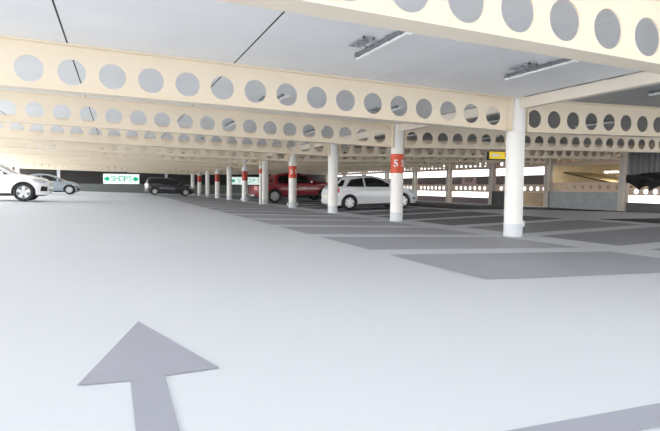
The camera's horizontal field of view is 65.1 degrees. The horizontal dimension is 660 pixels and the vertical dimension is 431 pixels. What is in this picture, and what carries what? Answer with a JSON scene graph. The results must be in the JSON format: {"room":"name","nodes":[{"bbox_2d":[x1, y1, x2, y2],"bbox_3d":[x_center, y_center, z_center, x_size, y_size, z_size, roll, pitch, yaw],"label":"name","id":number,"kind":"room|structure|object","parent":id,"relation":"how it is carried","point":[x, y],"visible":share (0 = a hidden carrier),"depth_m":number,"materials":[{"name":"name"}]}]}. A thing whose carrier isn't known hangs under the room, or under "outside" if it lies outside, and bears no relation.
{"room":"parking garage","nodes":[
{"label":"parking garage","id":0,"kind":"room"},
{"bbox_2d":[12,164,325,194],"bbox_3d":[-16.267,-3.942,58.533,34.000,3.540,0.250,-1,3,-22],"label":"wall","id":1,"kind":"structure","parent":0,"point":[92,181],"depth_m":56.05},
{"bbox_2d":[103,174,138,183],"bbox_3d":[-22.488,-3.941,55.729,3.620,1.080,0.124,-1,3,-22],"label":"sign","id":2,"kind":"object","parent":1,"relation":"attached to","point":[107,178],"visible":1,"depth_m":55.66,"materials":[{"name":"white paint"}]},
{"bbox_2d":[232,177,258,184],"bbox_3d":[-9.581,-4.091,61.072,4.760,0.890,0.124,-1,3,-22],"label":"sign","id":3,"kind":"object","parent":1,"relation":"attached to","point":[235,180],"visible":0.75,"depth_m":61.00,"materials":[{"name":"white paint"}]},
{"bbox_2d":[0,191,659,430],"bbox_3d":[-4.538,-0.411,25.470,38.100,0.760,70.500,-1,3,-22],"label":"floor","id":4,"kind":"structure","parent":0,"point":[302,331],"depth_m":3.15,"materials":[{"name":"concrete"}]},
{"bbox_2d":[0,163,53,200],"bbox_3d":[-13.579,-1.406,20.393,4.646,1.701,2.195,0,3,-23],"label":"car","id":5,"kind":"object","parent":4,"relation":"on","point":[23,187],"visible":1,"depth_m":20.13,"materials":[{"name":"paint"}]},
{"bbox_2d":[31,174,81,193],"bbox_3d":[-19.711,-2.207,36.234,4.128,1.468,2.131,0,3,-23],"label":"car","id":6,"kind":"object","parent":4,"relation":"on","point":[59,185],"visible":0.44,"depth_m":35.78,"materials":[{"name":"blue paint"}]},
{"bbox_2d":[78,321,218,430],"bbox_3d":[-0.748,0.656,2.253,0.529,0.017,1.560,0,3,-7],"label":"arrow marking","id":7,"kind":"object","parent":4,"relation":"on","point":[143,356],"depth_m":2.21,"materials":[{"name":"grey paint"}]},
{"bbox_2d":[144,177,193,195],"bbox_3d":[-14.691,-2.636,47.278,4.310,1.670,2.108,-1,3,-22],"label":"estate car","id":8,"kind":"object","parent":4,"relation":"on","point":[153,185],"visible":1,"depth_m":46.40,"materials":[{"name":"blue paint"}]},
{"bbox_2d":[191,172,194,194],"bbox_3d":[-15.182,-3.725,57.147,0.388,2.939,0.388,-1,3,-22],"label":"steel column","id":9,"kind":"structure","parent":4,"relation":"on","point":[192,175],"depth_m":56.99,"materials":[{"name":"metal"}]},
{"bbox_2d":[197,173,201,195],"bbox_3d":[-13.269,-3.452,52.535,0.392,2.939,0.392,-1,3,-22],"label":"steel column","id":10,"kind":"structure","parent":4,"relation":"on","point":[199,174],"depth_m":52.39,"materials":[{"name":"white paint"}]},
{"bbox_2d":[177,199,231,200],"bbox_3d":[-8.453,-1.038,34.347,4.070,0.122,1.940,-1,3,-22],"label":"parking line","id":11,"kind":"structure","parent":4,"relation":"on","point":[177,199],"depth_m":34.32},
{"bbox_2d":[205,169,209,196],"bbox_3d":[-11.357,-3.179,47.923,0.388,2.939,0.388,-1,3,-22],"label":"steel column","id":12,"kind":"structure","parent":4,"relation":"on","point":[207,173],"depth_m":47.81,"materials":[{"name":"metal"}]},
{"bbox_2d":[178,200,238,201],"bbox_3d":[-7.497,-0.902,32.041,4.070,0.122,1.940,-1,3,-22],"label":"floor","id":13,"kind":"structure","parent":4,"relation":"on","point":[178,200],"depth_m":31.97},
{"bbox_2d":[215,169,219,197],"bbox_3d":[-9.445,-2.907,43.312,0.392,2.939,0.392,-1,3,-22],"label":"steel column","id":14,"kind":"structure","parent":4,"relation":"on","point":[217,172],"depth_m":43.18,"materials":[{"name":"white paint"}]},
{"bbox_2d":[181,201,253,203],"bbox_3d":[-6.540,-0.765,29.735,4.070,0.122,1.940,-1,3,-22],"label":"floor","id":15,"kind":"structure","parent":4,"relation":"on","point":[181,201],"depth_m":29.69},
{"bbox_2d":[185,202,260,204],"bbox_3d":[-5.584,-0.629,27.429,4.070,0.122,1.940,-1,3,-22],"label":"floor","id":16,"kind":"structure","parent":4,"relation":"on","point":[185,202],"depth_m":27.38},
{"bbox_2d":[227,164,231,199],"bbox_3d":[-7.533,-2.634,38.700,0.388,2.939,0.388,-1,3,-22],"label":"steel column","id":17,"kind":"structure","parent":4,"relation":"on","point":[229,169],"depth_m":38.56,"materials":[{"name":"metal"}]},
{"bbox_2d":[193,204,275,206],"bbox_3d":[-4.628,-0.492,25.123,4.070,0.122,1.940,-1,3,-22],"label":"floor","id":18,"kind":"structure","parent":4,"relation":"on","point":[193,204],"depth_m":25.08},
{"bbox_2d":[241,159,248,201],"bbox_3d":[-5.621,-2.361,34.088,0.530,2.939,0.392,-1,3,-22],"label":"steel column","id":19,"kind":"structure","parent":4,"relation":"on","point":[244,198],"depth_m":33.95,"materials":[{"name":"white paint"}]},
{"bbox_2d":[200,206,290,208],"bbox_3d":[-3.672,-0.356,22.817,4.070,0.122,1.940,-1,3,-22],"label":"floor","id":20,"kind":"structure","parent":4,"relation":"on","point":[200,206],"depth_m":22.75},
{"bbox_2d":[208,208,312,211],"bbox_3d":[-2.716,-0.220,20.512,4.070,0.122,1.940,-1,3,-22],"label":"floor","id":21,"kind":"structure","parent":4,"relation":"on","point":[208,208],"depth_m":20.43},
{"bbox_2d":[259,165,261,203],"bbox_3d":[-3.911,-1.733,29.088,0.172,2.210,0.172,-1,3,-22],"label":"downpipe","id":22,"kind":"object","parent":4,"relation":"on","point":[260,166],"visible":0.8,"depth_m":29.02,"materials":[{"name":"metal"}]},
{"bbox_2d":[262,157,267,203],"bbox_3d":[-3.708,-2.088,29.476,0.388,2.939,0.388,-1,3,-22],"label":"steel column","id":23,"kind":"structure","parent":4,"relation":"on","point":[264,162],"depth_m":29.33,"materials":[{"name":"metal"}]},
{"bbox_2d":[220,211,342,215],"bbox_3d":[-1.760,-0.083,18.206,4.070,0.122,1.940,-1,3,-22],"label":"floor","id":24,"kind":"structure","parent":4,"relation":"on","point":[228,212],"depth_m":18.10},
{"bbox_2d":[287,147,297,207],"bbox_3d":[-1.796,-1.815,24.864,0.530,2.939,0.392,-1,3,-22],"label":"steel column","id":25,"kind":"structure","parent":4,"relation":"on","point":[292,203],"depth_m":24.72,"materials":[{"name":"white paint"}]},
{"bbox_2d":[268,201,320,203],"bbox_3d":[-1.958,-0.828,31.632,4.010,0.121,1.940,-1,3,-22],"label":"floor","id":26,"kind":"structure","parent":4,"relation":"on","point":[296,201],"depth_m":31.69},
{"bbox_2d":[246,173,327,202],"bbox_3d":[-2.333,-1.735,32.127,5.548,1.833,2.208,-1,3,-22],"label":"car","id":27,"kind":"object","parent":26,"relation":"on","point":[278,184],"visible":0.67,"depth_m":31.26,"materials":[{"name":"red paint"}]},
{"bbox_2d":[278,202,322,204],"bbox_3d":[-1.002,-0.692,29.326,4.010,0.121,1.940,-1,3,-22],"label":"floor","id":28,"kind":"structure","parent":4,"relation":"on","point":[314,202],"depth_m":29.07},
{"bbox_2d":[232,214,372,219],"bbox_3d":[-0.804,0.053,15.900,4.070,0.122,1.940,-1,3,-22],"label":"floor","id":29,"kind":"structure","parent":4,"relation":"on","point":[244,216],"depth_m":15.81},
{"bbox_2d":[297,204,325,206],"bbox_3d":[-0.046,-0.555,27.020,4.010,0.121,1.940,-1,3,-22],"label":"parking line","id":30,"kind":"structure","parent":4,"relation":"on","point":[315,204],"depth_m":26.64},
{"bbox_2d":[328,138,337,212],"bbox_3d":[0.116,-1.542,20.252,0.388,2.939,0.388,-1,3,-22],"label":"steel column","id":31,"kind":"structure","parent":4,"relation":"on","point":[333,151],"depth_m":20.11,"materials":[{"name":"white paint"}]},
{"bbox_2d":[251,219,417,225],"bbox_3d":[0.152,0.190,13.594,4.070,0.122,1.940,-1,3,-22],"label":"floor","id":32,"kind":"structure","parent":4,"relation":"on","point":[272,222],"depth_m":13.47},
{"bbox_2d":[303,205,384,208],"bbox_3d":[0.910,-0.419,24.714,4.010,0.121,1.940,-1,3,-22],"label":"floor","id":33,"kind":"structure","parent":4,"relation":"on","point":[368,205],"depth_m":24.57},
{"bbox_2d":[338,207,416,211],"bbox_3d":[1.867,-0.282,22.408,4.010,0.121,1.940,-1,3,-22],"label":"floor","id":34,"kind":"structure","parent":4,"relation":"on","point":[377,208],"depth_m":22.22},
{"bbox_2d":[321,175,416,209],"bbox_3d":[1.745,-1.026,22.902,4.118,1.489,2.019,-1,3,-17],"label":"hatchback car","id":35,"kind":"object","parent":34,"relation":"on","point":[353,190],"visible":0.7,"depth_m":22.04,"materials":[{"name":"white paint"}]},
{"bbox_2d":[279,226,484,234],"bbox_3d":[1.108,0.326,11.288,4.070,0.122,1.940,-1,3,-22],"label":"floor","id":36,"kind":"structure","parent":4,"relation":"on","point":[308,230],"depth_m":11.17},
{"bbox_2d":[385,166,389,181],"bbox_3d":[5.459,-3.248,49.471,0.360,3.375,0.340,-1,3,-22],"label":"steel column","id":37,"kind":"structure","parent":4,"relation":"on","point":[387,172],"depth_m":49.37,"materials":[{"name":"metal"}]},
{"bbox_2d":[390,124,403,220],"bbox_3d":[2.028,-1.269,15.640,0.392,2.939,0.393,-1,3,-22],"label":"steel column","id":38,"kind":"structure","parent":4,"relation":"on","point":[397,152],"depth_m":15.49,"materials":[{"name":"white paint"}]},
{"bbox_2d":[348,209,455,214],"bbox_3d":[2.823,-0.146,20.102,4.010,0.121,1.940,-1,3,-22],"label":"floor","id":39,"kind":"structure","parent":4,"relation":"on","point":[415,210],"depth_m":20.05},
{"bbox_2d":[412,162,417,194],"bbox_3d":[7.371,-2.975,44.859,0.360,3.375,0.340,-1,3,-22],"label":"steel column","id":40,"kind":"structure","parent":4,"relation":"on","point":[415,171],"depth_m":44.83,"materials":[{"name":"grey paint"}]},
{"bbox_2d":[377,212,499,219],"bbox_3d":[3.779,-0.009,17.796,4.010,0.121,1.940,-1,3,-22],"label":"floor","id":41,"kind":"structure","parent":4,"relation":"on","point":[451,214],"depth_m":17.73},
{"bbox_2d":[446,163,452,201],"bbox_3d":[9.284,-2.702,40.247,0.360,3.375,0.340,-1,3,-22],"label":"steel column","id":42,"kind":"structure","parent":4,"relation":"on","point":[449,170],"depth_m":40.22,"materials":[{"name":"grey paint"}]},
{"bbox_2d":[418,185,445,190],"bbox_3d":[8.586,-2.286,42.693,0.160,0.540,4.960,-1,3,-22],"label":"beam","id":43,"kind":"structure","parent":42,"relation":"attached to","point":[419,186],"depth_m":42.94,"materials":[{"name":"metal"}]},
{"bbox_2d":[322,237,580,249],"bbox_3d":[2.064,0.463,8.982,4.070,0.122,1.940,-1,3,-22],"label":"floor","id":44,"kind":"structure","parent":4,"relation":"on","point":[371,243],"depth_m":8.81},
{"bbox_2d":[297,196,626,211],"bbox_3d":[2.306,-1.336,42.184,10.850,0.246,41.800,-1,3,-22],"label":"floor","id":45,"kind":"structure","parent":4,"relation":"on","point":[449,205],"depth_m":26.21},
{"bbox_2d":[419,216,561,224],"bbox_3d":[4.735,0.127,15.490,4.010,0.121,1.940,-1,3,-22],"label":"floor","id":46,"kind":"structure","parent":4,"relation":"on","point":[494,219],"depth_m":15.31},
{"bbox_2d":[488,160,496,203],"bbox_3d":[11.196,-2.429,35.636,0.360,3.375,0.340,-1,3,-22],"label":"steel column","id":47,"kind":"structure","parent":4,"relation":"on","point":[492,169],"depth_m":35.60,"materials":[{"name":"metal"}]},
{"bbox_2d":[452,184,487,191],"bbox_3d":[10.498,-2.013,38.081,0.160,0.540,4.960,-1,3,-22],"label":"beam","id":48,"kind":"structure","parent":47,"relation":"attached to","point":[477,186],"depth_m":38.17,"materials":[{"name":"metal"}]},
{"bbox_2d":[503,97,525,236],"bbox_3d":[3.973,-0.997,11.042,0.459,2.939,0.388,-1,3,-22],"label":"steel column","id":49,"kind":"structure","parent":4,"relation":"on","point":[513,225],"depth_m":10.88,"materials":[{"name":"white paint"}]},
{"bbox_2d":[389,251,659,278],"bbox_3d":[3.020,0.599,6.676,4.070,0.122,1.940,-1,3,-22],"label":"parking space","id":50,"kind":"structure","parent":4,"relation":"on","point":[533,264],"depth_m":6.39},
{"bbox_2d":[543,151,552,206],"bbox_3d":[13.108,-2.156,31.024,0.360,3.375,0.340,-1,3,-22],"label":"steel column","id":51,"kind":"structure","parent":4,"relation":"on","point":[548,167],"depth_m":30.98,"materials":[{"name":"grey paint"}]},
{"bbox_2d":[496,184,543,192],"bbox_3d":[12.410,-1.740,33.469,0.160,0.540,4.960,-1,3,-22],"label":"beam","id":52,"kind":"structure","parent":51,"relation":"attached to","point":[534,186],"depth_m":32.80,"materials":[{"name":"metal"}]},
{"bbox_2d":[496,158,544,168],"bbox_3d":[12.425,-3.407,33.377,0.160,0.640,4.960,-1,3,-22],"label":"beam","id":53,"kind":"structure","parent":51,"relation":"attached to","point":[527,165],"depth_m":32.83,"materials":[{"name":"beige paint"}]},
{"bbox_2d":[468,220,641,232],"bbox_3d":[5.691,0.263,13.184,4.010,0.121,1.940,-1,3,-22],"label":"floor","id":54,"kind":"structure","parent":4,"relation":"on","point":[571,224],"depth_m":13.11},
{"bbox_2d":[507,403,659,430],"bbox_3d":[1.516,0.748,2.052,2.850,0.086,0.145,-1,3,-22],"label":"floor","id":55,"kind":"structure","parent":4,"relation":"on","point":[648,416],"depth_m":1.84,"materials":[{"name":"grey paint"}]},
{"bbox_2d":[542,227,659,245],"bbox_3d":[6.647,0.400,10.878,4.010,0.121,1.940,-1,3,-22],"label":"floor","id":56,"kind":"structure","parent":4,"relation":"on","point":[650,234],"depth_m":10.66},
{"bbox_2d":[617,145,630,210],"bbox_3d":[15.020,-1.883,26.412,0.360,3.375,0.340,-1,3,-22],"label":"steel column","id":57,"kind":"structure","parent":4,"relation":"on","point":[623,187],"depth_m":26.38,"materials":[{"name":"grey paint"}]},
{"bbox_2d":[552,182,617,191],"bbox_3d":[14.324,-1.587,28.851,0.160,0.540,4.960,-1,3,-22],"label":"beam","id":58,"kind":"structure","parent":57,"relation":"attached to","point":[555,184],"depth_m":28.90,"materials":[{"name":"beige paint"}]},
{"bbox_2d":[553,152,618,165],"bbox_3d":[14.337,-3.135,28.765,0.160,0.640,4.960,-1,3,-22],"label":"beam","id":59,"kind":"structure","parent":57,"relation":"attached to","point":[571,162],"depth_m":28.76,"materials":[{"name":"beige paint"}]},
{"bbox_2d":[626,172,659,190],"bbox_3d":[15.858,-1.651,24.095,0.168,1.097,4.702,-1,3,-22],"label":"tarpaulin","id":60,"kind":"object","parent":57,"relation":"hanging from","point":[652,180],"visible":1,"depth_m":25.23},
{"bbox_2d":[629,187,659,195],"bbox_3d":[16.234,-1.104,24.251,0.160,0.400,4.960,-1,3,-22],"label":"beam","id":61,"kind":"structure","parent":57,"relation":"attached to","point":[631,189],"depth_m":25.73,"materials":[{"name":"beige paint"}]},
{"bbox_2d":[602,218,659,223],"bbox_3d":[11.612,0.347,11.774,4.750,0.071,8.800,-1,3,-22],"label":"floor","id":62,"kind":"structure","parent":4,"relation":"on","point":[648,220],"depth_m":14.57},
{"bbox_2d":[0,0,659,158],"bbox_3d":[-3.580,-3.726,28.272,33.700,0.459,65.700,-1,3,-22],"label":"ceiling","id":63,"kind":"structure","parent":0,"point":[213,30],"depth_m":7.73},
{"bbox_2d":[1,157,204,172],"bbox_3d":[-19.089,-4.369,44.647,16.340,1.049,0.280,-1,3,-22],"label":"ceiling beam","id":64,"kind":"structure","parent":63,"relation":"attached to","point":[3,157],"depth_m":44.37,"materials":[{"name":"beige metal"}]},
{"bbox_2d":[10,161,197,173],"bbox_3d":[-21.001,-4.642,49.259,16.340,1.049,0.280,-1,3,-22],"label":"ceiling beam","id":65,"kind":"structure","parent":63,"relation":"attached to","point":[15,161],"depth_m":48.78,"materials":[{"name":"beige metal"}]},
{"bbox_2d":[20,162,190,174],"bbox_3d":[-22.913,-4.915,53.871,16.340,1.049,0.280,-1,3,-22],"label":"ceiling beam","id":66,"kind":"structure","parent":63,"relation":"attached to","point":[33,162],"depth_m":53.55,"materials":[{"name":"beige metal"}]},
{"bbox_2d":[0,153,214,170],"bbox_3d":[-17.176,-4.096,40.036,16.340,1.049,0.280,-1,3,-22],"label":"ceiling beam","id":67,"kind":"structure","parent":63,"relation":"attached to","point":[29,155],"depth_m":39.94,"materials":[{"name":"beige metal"}]},
{"bbox_2d":[0,150,226,169],"bbox_3d":[-15.264,-3.823,35.424,16.340,1.049,0.280,-1,3,-22],"label":"ceiling beam","id":68,"kind":"structure","parent":63,"relation":"attached to","point":[6,154],"depth_m":35.41,"materials":[{"name":"beige metal"}]},
{"bbox_2d":[0,147,241,167],"bbox_3d":[-13.352,-3.550,30.812,16.340,1.049,0.280,-1,3,-22],"label":"ceiling beam","id":69,"kind":"structure","parent":63,"relation":"attached to","point":[1,148],"depth_m":31.03,"materials":[{"name":"beige metal"}]},
{"bbox_2d":[0,138,261,164],"bbox_3d":[-11.440,-3.278,26.200,16.340,1.049,0.280,-1,3,-22],"label":"ceiling beam","id":70,"kind":"structure","parent":63,"relation":"attached to","point":[3,140],"depth_m":26.54,"materials":[{"name":"beige metal"}]},
{"bbox_2d":[0,129,288,161],"bbox_3d":[-9.528,-3.005,21.588,16.340,1.049,0.280,-1,3,-22],"label":"ceiling beam","id":71,"kind":"structure","parent":63,"relation":"attached to","point":[14,144],"depth_m":22.10,"materials":[{"name":"beige metal"}]},
{"bbox_2d":[0,114,329,155],"bbox_3d":[-7.615,-2.732,16.976,16.340,1.049,0.280,-1,3,-22],"label":"ceiling beam","id":72,"kind":"structure","parent":63,"relation":"attached to","point":[5,133],"depth_m":17.66,"materials":[{"name":"beige metal"}]},
{"bbox_2d":[0,89,393,147],"bbox_3d":[-5.703,-2.459,12.364,16.340,1.049,0.280,-1,3,-22],"label":"ceiling beam","id":73,"kind":"structure","parent":63,"relation":"attached to","point":[20,99],"depth_m":13.17,"materials":[{"name":"beige metal"}]},
{"bbox_2d":[224,120,235,127],"bbox_3d":[-3.128,-2.885,16.334,0.165,0.084,1.440,-1,3,-22],"label":"ceiling light","id":74,"kind":"object","parent":63,"relation":"attached to","point":[232,123],"visible":0.9,"depth_m":16.29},
{"bbox_2d":[0,35,512,131],"bbox_3d":[-3.791,-2.186,7.753,16.340,1.049,0.280,-1,3,-22],"label":"ceiling beam","id":75,"kind":"structure","parent":63,"relation":"attached to","point":[51,54],"depth_m":8.65,"materials":[{"name":"beige metal"}]},
{"bbox_2d":[368,107,380,113],"bbox_3d":[1.094,-2.574,12.480,0.453,0.084,0.934,-1,3,-22],"label":"ceiling light","id":76,"kind":"object","parent":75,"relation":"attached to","point":[376,108],"depth_m":12.80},
{"bbox_2d":[368,107,380,110],"bbox_3d":[1.114,-2.613,12.716,0.170,0.032,0.450,-1,3,-22],"label":"tray","id":77,"kind":"object","parent":76,"relation":"on","point":[376,108],"depth_m":12.65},
{"bbox_2d":[194,171,325,174],"bbox_3d":[-7.714,-5.126,60.160,15.720,1.036,0.280,-1,3,-22],"label":"ceiling beam","id":78,"kind":"structure","parent":63,"relation":"attached to","point":[282,171],"depth_m":59.02,"materials":[{"name":"beige metal"}]},
{"bbox_2d":[201,168,342,173],"bbox_3d":[-5.802,-4.853,55.548,15.720,1.036,0.280,-1,3,-22],"label":"ceiling beam","id":79,"kind":"structure","parent":63,"relation":"attached to","point":[299,168],"depth_m":54.49,"materials":[{"name":"beige metal"}]},
{"bbox_2d":[258,94,289,101],"bbox_3d":[-1.345,-2.610,11.669,0.445,0.084,1.440,-1,3,-22],"label":"ceiling light","id":80,"kind":"object","parent":63,"relation":"attached to","point":[281,97],"visible":0.34,"depth_m":11.28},
{"bbox_2d":[278,94,289,101],"bbox_3d":[-1.190,-2.606,11.733,0.109,0.070,1.440,-1,3,-22],"label":"diffuser","id":81,"kind":"object","parent":80,"relation":"attached to","point":[283,96],"depth_m":11.12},
{"bbox_2d":[210,167,361,172],"bbox_3d":[-3.890,-4.580,50.937,15.720,1.036,0.280,-1,3,-22],"label":"ceiling beam","id":82,"kind":"structure","parent":63,"relation":"attached to","point":[221,167],"depth_m":51.21,"materials":[{"name":"beige metal"}]},
{"bbox_2d":[220,164,384,171],"bbox_3d":[-1.978,-4.307,46.325,15.720,1.036,0.280,-1,3,-22],"label":"ceiling beam","id":83,"kind":"structure","parent":63,"relation":"attached to","point":[234,164],"depth_m":45.55,"materials":[{"name":"beige metal"}]},
{"bbox_2d":[293,143,322,150],"bbox_3d":[-0.835,-3.037,22.480,0.163,0.224,4.580,-1,3,-22],"label":"tie beam","id":84,"kind":"structure","parent":63,"relation":"attached to","point":[303,146],"depth_m":22.73,"materials":[{"name":"white paint"}]},
{"bbox_2d":[232,161,413,169],"bbox_3d":[-0.065,-4.035,41.713,15.720,1.036,0.280,-1,3,-22],"label":"ceiling beam","id":85,"kind":"structure","parent":63,"relation":"attached to","point":[252,161],"depth_m":41.40,"materials":[{"name":"beige metal"}]},
{"bbox_2d":[248,157,447,167],"bbox_3d":[1.847,-3.762,37.101,15.720,1.036,0.280,-1,3,-22],"label":"ceiling beam","id":86,"kind":"structure","parent":63,"relation":"attached to","point":[255,161],"depth_m":36.83,"materials":[{"name":"beige metal"}]},
{"bbox_2d":[347,172,361,174],"bbox_3d":[2.864,-4.772,56.436,0.160,0.640,4.960,-1,3,-22],"label":"beam","id":87,"kind":"structure","parent":63,"relation":"attached to","point":[349,173],"depth_m":56.83,"materials":[{"name":"beige paint"}]},
{"bbox_2d":[340,130,384,140],"bbox_3d":[1.078,-2.764,17.868,0.163,0.224,4.580,-1,3,-22],"label":"tie beam","id":88,"kind":"structure","parent":63,"relation":"attached to","point":[364,134],"depth_m":17.62,"materials":[{"name":"metal"}]},
{"bbox_2d":[366,168,384,173],"bbox_3d":[4.776,-4.499,51.824,0.160,0.640,4.960,-1,3,-22],"label":"beam","id":89,"kind":"structure","parent":63,"relation":"attached to","point":[367,172],"depth_m":52.22,"materials":[{"name":"beige paint"}]},
{"bbox_2d":[268,154,491,165],"bbox_3d":[3.759,-3.489,32.489,15.720,1.036,0.280,-1,3,-22],"label":"ceiling beam","id":90,"kind":"structure","parent":63,"relation":"attached to","point":[279,156],"depth_m":32.07,"materials":[{"name":"beige metal"}]},
{"bbox_2d":[349,30,412,59],"bbox_3d":[0.567,-2.337,7.057,0.445,0.084,1.440,-1,3,-22],"label":"ceiling light","id":91,"kind":"object","parent":63,"relation":"attached to","point":[397,36],"visible":0.9,"depth_m":7.00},
{"bbox_2d":[349,35,374,47],"bbox_3d":[0.430,-2.363,7.026,0.170,0.032,0.450,-1,3,-22],"label":"tray","id":92,"kind":"object","parent":91,"relation":"on","point":[370,39],"depth_m":6.97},
{"bbox_2d":[391,105,403,110],"bbox_3d":[1.525,-2.546,12.053,0.385,0.084,0.707,-1,3,-22],"label":"ceiling light","id":93,"kind":"object","parent":63,"relation":"attached to","point":[395,107],"depth_m":12.20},
{"bbox_2d":[391,106,403,110],"bbox_3d":[1.405,-2.583,12.811,0.109,0.070,1.440,-1,3,-22],"label":"diffuser","id":94,"kind":"object","parent":93,"relation":"attached to","point":[394,108],"depth_m":12.23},
{"bbox_2d":[297,147,547,162],"bbox_3d":[5.671,-3.216,27.878,15.720,1.036,0.280,-1,3,-22],"label":"ceiling beam","id":95,"kind":"structure","parent":63,"relation":"attached to","point":[318,149],"depth_m":27.46,"materials":[{"name":"beige metal"}]},
{"bbox_2d":[418,163,445,171],"bbox_3d":[8.601,-3.953,42.600,0.160,0.640,4.960,-1,3,-22],"label":"beam","id":96,"kind":"structure","parent":63,"relation":"attached to","point":[419,169],"depth_m":42.97,"materials":[{"name":"beige paint"}]},
{"bbox_2d":[218,0,659,73],"bbox_3d":[-1.879,-1.913,3.141,16.340,1.049,0.280,-1,3,-22],"label":"ceiling beam","id":97,"kind":"structure","parent":63,"relation":"attached to","point":[436,19],"depth_m":4.57,"materials":[{"name":"beige metal"}]},
{"bbox_2d":[399,107,499,130],"bbox_3d":[2.990,-2.491,13.257,0.163,0.224,4.580,-1,3,-22],"label":"tie beam","id":98,"kind":"structure","parent":63,"relation":"attached to","point":[470,113],"depth_m":12.83,"materials":[{"name":"white paint"}]},
{"bbox_2d":[453,160,488,170],"bbox_3d":[10.513,-3.680,37.989,0.160,0.640,4.960,-1,3,-22],"label":"beam","id":99,"kind":"structure","parent":63,"relation":"attached to","point":[454,167],"depth_m":38.24,"materials":[{"name":"beige paint"}]},
{"bbox_2d":[338,139,623,158],"bbox_3d":[7.583,-2.943,23.266,15.720,1.036,0.280,-1,3,-22],"label":"ceiling beam","id":100,"kind":"structure","parent":63,"relation":"attached to","point":[351,153],"depth_m":22.57,"materials":[{"name":"beige metal"}]},
{"bbox_2d":[404,126,659,152],"bbox_3d":[9.495,-2.670,18.654,15.720,1.036,0.280,-1,3,-22],"label":"ceiling beam","id":101,"kind":"structure","parent":63,"relation":"attached to","point":[435,131],"depth_m":17.41,"materials":[{"name":"beige metal"}]},
{"bbox_2d":[486,150,505,159],"bbox_3d":[5.747,-2.000,17.128,1.290,0.328,0.140,-1,3,-22],"label":"direction sign","id":102,"kind":"object","parent":101,"relation":"hanging from","point":[491,155],"visible":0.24,"depth_m":16.94,"materials":[{"name":"yellow plastic"}]},
{"bbox_2d":[504,58,577,80],"bbox_3d":[3.163,-2.314,8.135,0.445,0.084,1.440,-1,3,-22],"label":"ceiling light","id":103,"kind":"object","parent":63,"relation":"attached to","point":[550,65],"visible":0.88,"depth_m":8.09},
{"bbox_2d":[509,62,537,70],"bbox_3d":[3.026,-2.340,8.104,0.170,0.032,0.450,-1,3,-22],"label":"tray","id":104,"kind":"object","parent":103,"relation":"on","point":[525,65],"depth_m":8.06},
{"bbox_2d":[521,71,659,108],"bbox_3d":[4.902,-2.218,8.645,0.163,0.224,4.580,-1,3,-22],"label":"tie beam","id":105,"kind":"structure","parent":63,"relation":"attached to","point":[639,79],"depth_m":9.11,"materials":[{"name":"metal"}]},
{"bbox_2d":[525,101,659,137],"bbox_3d":[11.408,-2.397,14.042,15.720,1.036,0.280,-1,3,-22],"label":"ceiling beam","id":106,"kind":"structure","parent":63,"relation":"attached to","point":[582,109],"depth_m":11.81,"materials":[{"name":"beige metal"}]},
{"bbox_2d":[628,152,659,173],"bbox_3d":[16.000,-2.559,24.073,0.070,1.200,4.550,-1,3,-22],"label":"sheet","id":107,"kind":"object","parent":63,"relation":"hanging from","point":[638,162],"visible":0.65,"depth_m":25.47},
{"bbox_2d":[648,90,659,95],"bbox_3d":[6.590,-2.368,9.553,0.165,0.084,1.440,-1,3,-22],"label":"ceiling light","id":108,"kind":"object","parent":63,"relation":"attached to","point":[657,92],"visible":1,"depth_m":10.08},
{"bbox_2d":[325,175,543,203],"bbox_3d":[6.467,-2.435,48.110,0.160,2.080,36.530,-1,3,-22],"label":"wall","id":109,"kind":"structure","parent":0,"point":[528,179],"depth_m":39.48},
{"bbox_2d":[462,177,475,183],"bbox_3d":[10.344,-2.608,38.502,0.038,0.560,1.700,-1,3,-22],"label":"notice sign","id":110,"kind":"object","parent":109,"relation":"attached to","point":[465,180],"visible":1,"depth_m":38.46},
{"bbox_2d":[492,191,504,204],"bbox_3d":[11.483,-1.140,35.142,0.160,1.020,1.770,-1,3,-22],"label":"wall","id":111,"kind":"structure","parent":0,"point":[497,196],"depth_m":35.06,"materials":[{"name":"concrete"}]},
{"bbox_2d":[523,193,542,206],"bbox_3d":[13.624,-1.045,33.949,0.160,1.000,4.880,-1,3,-22],"label":"wall","id":112,"kind":"structure","parent":0,"point":[529,199],"depth_m":34.16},
{"bbox_2d":[418,143,659,163],"bbox_3d":[11.522,-3.983,35.603,0.060,0.277,63.300,-1,3,-22],"label":"wall","id":113,"kind":"structure","parent":0,"point":[651,146],"depth_m":29.00,"materials":[{"name":"beige paint"}]},
{"bbox_2d":[524,155,618,164],"bbox_3d":[21.559,-2.994,26.813,11.580,0.180,21.300,-1,3,-22],"label":"ceiling","id":114,"kind":"structure","parent":0,"point":[559,160],"depth_m":29.75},
{"bbox_2d":[604,164,618,172],"bbox_3d":[15.786,-2.726,28.718,0.120,0.685,1.240,-1,3,-22],"label":"strip light","id":115,"kind":"object","parent":114,"relation":"hanging from","point":[605,171],"visible":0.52,"depth_m":28.85,"materials":[{"name":"white paint"}]},
{"bbox_2d":[553,155,618,191],"bbox_3d":[16.284,-2.023,33.031,0.200,3.700,5.900,-1,3,-22],"label":"wall","id":116,"kind":"structure","parent":0,"point":[558,175],"depth_m":33.10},
{"bbox_2d":[548,191,659,212],"bbox_3d":[17.692,-0.274,20.167,0.160,1.060,23.700,-1,3,-22],"label":"wall","id":117,"kind":"structure","parent":0,"point":[572,200],"depth_m":28.08,"materials":[{"name":"grey concrete"}]},
{"bbox_2d":[563,172,659,187],"bbox_3d":[16.156,-2.074,29.885,2.240,0.950,4.600,-1,3,-22],"label":"ramp slab","id":118,"kind":"object","parent":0,"point":[593,176],"visible":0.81,"depth_m":30.37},
{"label":"outside","id":119,"kind":"structure","parent":0,"visible":0},
{"bbox_2d":[418,191,659,202],"bbox_3d":[-15.313,-0.413,36.993,320.000,0.300,320.000,-1,3,-22],"label":"ground","id":120,"kind":"structure","parent":119,"point":[632,198],"depth_m":112.74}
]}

